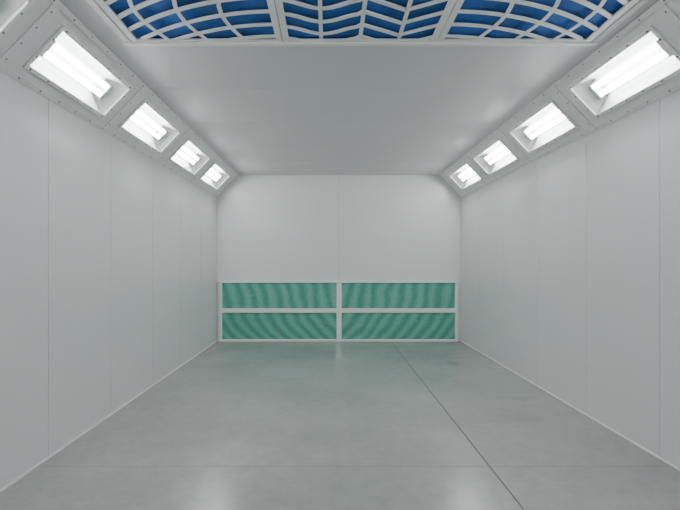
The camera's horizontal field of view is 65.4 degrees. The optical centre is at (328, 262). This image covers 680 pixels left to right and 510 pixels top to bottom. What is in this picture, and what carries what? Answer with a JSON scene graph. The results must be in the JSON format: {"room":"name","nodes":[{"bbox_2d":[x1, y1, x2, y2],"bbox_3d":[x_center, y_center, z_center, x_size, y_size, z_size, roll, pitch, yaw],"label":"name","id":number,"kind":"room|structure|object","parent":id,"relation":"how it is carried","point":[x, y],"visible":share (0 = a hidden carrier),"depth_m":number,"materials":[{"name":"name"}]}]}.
{"room":"paint spray booth","nodes":[
{"label":"paint spray booth","id":0,"kind":"room"},
{"bbox_2d":[0,71,216,489],"bbox_3d":[-1.871,0.099,3.535,0.070,2.362,10.270,0,0,0],"label":"wall","id":1,"kind":"structure","parent":0,"point":[108,254],"depth_m":3.97,"materials":[{"name":"metal"}]},
{"bbox_2d":[0,0,34,36],"bbox_3d":[-1.673,-1.269,2.230,0.271,0.274,1.086,0,0,0],"label":"fluorescent light fixture","id":2,"kind":"object","parent":1,"relation":"attached to","point":[9,16],"visible":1,"depth_m":2.74,"materials":[{"name":"white paint"}]},
{"bbox_2d":[23,25,132,118],"bbox_3d":[-1.673,-1.269,3.610,0.271,0.274,1.086,0,0,0],"label":"fluorescent light fixture","id":3,"kind":"object","parent":1,"relation":"attached to","point":[63,61],"visible":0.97,"depth_m":3.60,"materials":[{"name":"white paint"}]},
{"bbox_2d":[0,341,216,492],"bbox_3d":[-1.833,1.274,3.535,0.006,0.012,10.270,0,0,0],"label":"baseboard","id":4,"kind":"structure","parent":1,"relation":"attached to","point":[89,429],"depth_m":3.94,"materials":[{"name":"white paint"}]},
{"bbox_2d":[0,0,237,196],"bbox_3d":[-1.662,-1.260,3.535,0.365,0.380,10.270,0,0,0],"label":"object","id":5,"kind":"structure","parent":1,"relation":"attached to","point":[42,19],"depth_m":3.61,"materials":[{"name":"paint"}]},
{"bbox_2d":[118,99,181,154],"bbox_3d":[-1.673,-1.269,4.990,0.271,0.274,1.086,0,0,0],"label":"fluorescent light fixture","id":6,"kind":"object","parent":1,"relation":"attached to","point":[145,124],"visible":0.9,"depth_m":5.07,"materials":[{"name":"white paint"}]},
{"bbox_2d":[168,138,210,175],"bbox_3d":[-1.673,-1.269,6.370,0.271,0.274,1.086,0,0,0],"label":"fluorescent light fixture","id":7,"kind":"object","parent":1,"relation":"attached to","point":[189,156],"visible":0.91,"depth_m":6.50,"materials":[{"name":"white paint"}]},
{"bbox_2d":[199,162,230,189],"bbox_3d":[-1.673,-1.269,7.750,0.271,0.274,1.086,0,0,0],"label":"fluorescent light fixture","id":8,"kind":"object","parent":1,"relation":"attached to","point":[215,176],"visible":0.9,"depth_m":7.95,"materials":[{"name":"white paint"}]},
{"bbox_2d":[217,175,460,340],"bbox_3d":[0.164,-0.131,8.705,4.099,2.822,0.070,0,0,0],"label":"wall","id":9,"kind":"structure","parent":0,"point":[270,227],"depth_m":8.67,"materials":[{"name":"paint"}]},
{"bbox_2d":[219,281,457,341],"bbox_3d":[0.156,0.787,8.645,3.901,0.985,0.050,0,0,0],"label":"panel","id":10,"kind":"object","parent":9,"relation":"attached to","point":[249,311],"visible":1,"depth_m":8.64,"materials":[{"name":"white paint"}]},
{"bbox_2d":[0,341,679,509],"bbox_3d":[0.164,1.320,3.535,4.139,0.080,10.410,0,0,0],"label":"floor","id":11,"kind":"structure","parent":0,"point":[336,425],"depth_m":3.69,"materials":[{"name":"concrete"}]},
{"bbox_2d":[59,0,658,174],"bbox_3d":[0.164,-1.502,3.535,3.307,0.120,10.270,0,0,0],"label":"ceiling","id":12,"kind":"structure","parent":0,"point":[262,110],"depth_m":4.58,"materials":[{"name":"paint"}]},
{"bbox_2d":[96,0,281,41],"bbox_3d":[-0.790,-1.443,2.694,0.976,0.014,1.484,0,0,0],"label":"frame","id":13,"kind":"object","parent":12,"relation":"attached to","point":[271,4],"visible":1,"depth_m":3.34,"materials":[{"name":"white paint"}]},
{"bbox_2d":[105,0,274,39],"bbox_3d":[-0.795,-1.444,2.695,0.947,0.008,1.485,0,0,0],"label":"grid","id":14,"kind":"object","parent":13,"relation":"attached to","point":[133,9],"visible":1,"depth_m":3.13,"materials":[{"name":"white paint"}]},
{"bbox_2d":[105,0,281,37],"bbox_3d":[-0.790,-1.460,2.694,0.976,0.012,1.484,0,0,0],"label":"filter media","id":15,"kind":"object","parent":13,"relation":"on","point":[119,6],"visible":0.59,"depth_m":3.15,"materials":[{"name":"blue fabric"}]},
{"bbox_2d":[275,0,455,41],"bbox_3d":[0.200,-1.443,2.694,0.996,0.014,1.484,0,0,0],"label":"frame","id":16,"kind":"object","parent":12,"relation":"attached to","point":[279,4],"visible":1,"depth_m":3.35,"materials":[{"name":"white paint"}]},
{"bbox_2d":[282,0,448,39],"bbox_3d":[0.203,-1.444,2.700,0.966,0.008,1.480,0,0,0],"label":"grid","id":17,"kind":"object","parent":16,"relation":"attached to","point":[363,12],"visible":1,"depth_m":3.12,"materials":[{"name":"white paint"}]},
{"bbox_2d":[283,0,447,37],"bbox_3d":[0.200,-1.460,2.694,0.996,0.012,1.484,0,0,0],"label":"filter media","id":18,"kind":"object","parent":16,"relation":"on","point":[371,6],"visible":0.65,"depth_m":3.16,"materials":[{"name":"blue fabric"}]},
{"bbox_2d":[86,0,648,45],"bbox_3d":[0.210,-1.433,1.212,3.080,0.018,4.525,0,0,0],"label":"trim","id":19,"kind":"structure","parent":12,"relation":"attached to","point":[127,42],"depth_m":3.44,"materials":[{"name":"white paint"}]},
{"bbox_2d":[437,0,638,41],"bbox_3d":[1.200,-1.443,2.694,0.996,0.014,1.484,0,0,0],"label":"frame","id":20,"kind":"object","parent":12,"relation":"attached to","point":[458,3],"visible":1,"depth_m":3.34,"materials":[{"name":"white paint"}]},
{"bbox_2d":[445,0,628,39],"bbox_3d":[1.205,-1.444,2.695,0.966,0.008,1.485,0,0,0],"label":"grid","id":21,"kind":"object","parent":20,"relation":"attached to","point":[599,9],"visible":0.99,"depth_m":3.13,"materials":[{"name":"white paint"}]},
{"bbox_2d":[447,0,628,37],"bbox_3d":[1.200,-1.460,2.694,0.996,0.012,1.484,0,0,0],"label":"filter media","id":22,"kind":"object","parent":20,"relation":"on","point":[612,6],"visible":0.55,"depth_m":3.15,"materials":[{"name":"blue fabric"}]},
{"bbox_2d":[461,89,679,467],"bbox_3d":[2.198,0.099,3.535,0.070,2.362,10.270,0,0,0],"label":"wall","id":23,"kind":"structure","parent":0,"point":[570,258],"depth_m":4.33,"materials":[{"name":"metal"}]},
{"bbox_2d":[448,162,482,190],"bbox_3d":[2.000,-1.269,7.750,0.271,0.274,1.086,0,0,0],"label":"fluorescent light fixture","id":24,"kind":"object","parent":23,"relation":"attached to","point":[464,175],"visible":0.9,"depth_m":7.92,"materials":[{"name":"white paint"}]},
{"bbox_2d":[472,138,519,175],"bbox_3d":[2.000,-1.269,6.370,0.271,0.274,1.086,0,0,0],"label":"fluorescent light fixture","id":25,"kind":"object","parent":23,"relation":"attached to","point":[496,155],"visible":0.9,"depth_m":6.49,"materials":[{"name":"white paint"}]},
{"bbox_2d":[507,99,578,154],"bbox_3d":[2.000,-1.269,4.990,0.271,0.274,1.086,0,0,0],"label":"fluorescent light fixture","id":26,"kind":"object","parent":23,"relation":"attached to","point":[549,121],"visible":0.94,"depth_m":5.05,"materials":[{"name":"white paint"}]},
{"bbox_2d":[439,0,679,197],"bbox_3d":[1.989,-1.260,3.535,0.365,0.380,10.270,0,0,0],"label":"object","id":27,"kind":"structure","parent":23,"relation":"attached to","point":[664,15],"depth_m":4.19,"materials":[{"name":"paint"}]},
{"bbox_2d":[461,341,679,470],"bbox_3d":[2.160,1.274,3.535,0.006,0.012,10.270,0,0,0],"label":"baseboard","id":28,"kind":"structure","parent":23,"relation":"attached to","point":[621,435],"depth_m":4.30,"materials":[{"name":"white paint"}]},
{"bbox_2d":[567,25,679,118],"bbox_3d":[2.000,-1.269,3.610,0.271,0.274,1.086,0,0,0],"label":"fluorescent light fixture","id":29,"kind":"object","parent":23,"relation":"attached to","point":[648,57],"visible":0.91,"depth_m":3.60,"materials":[{"name":"white paint"}]}
]}

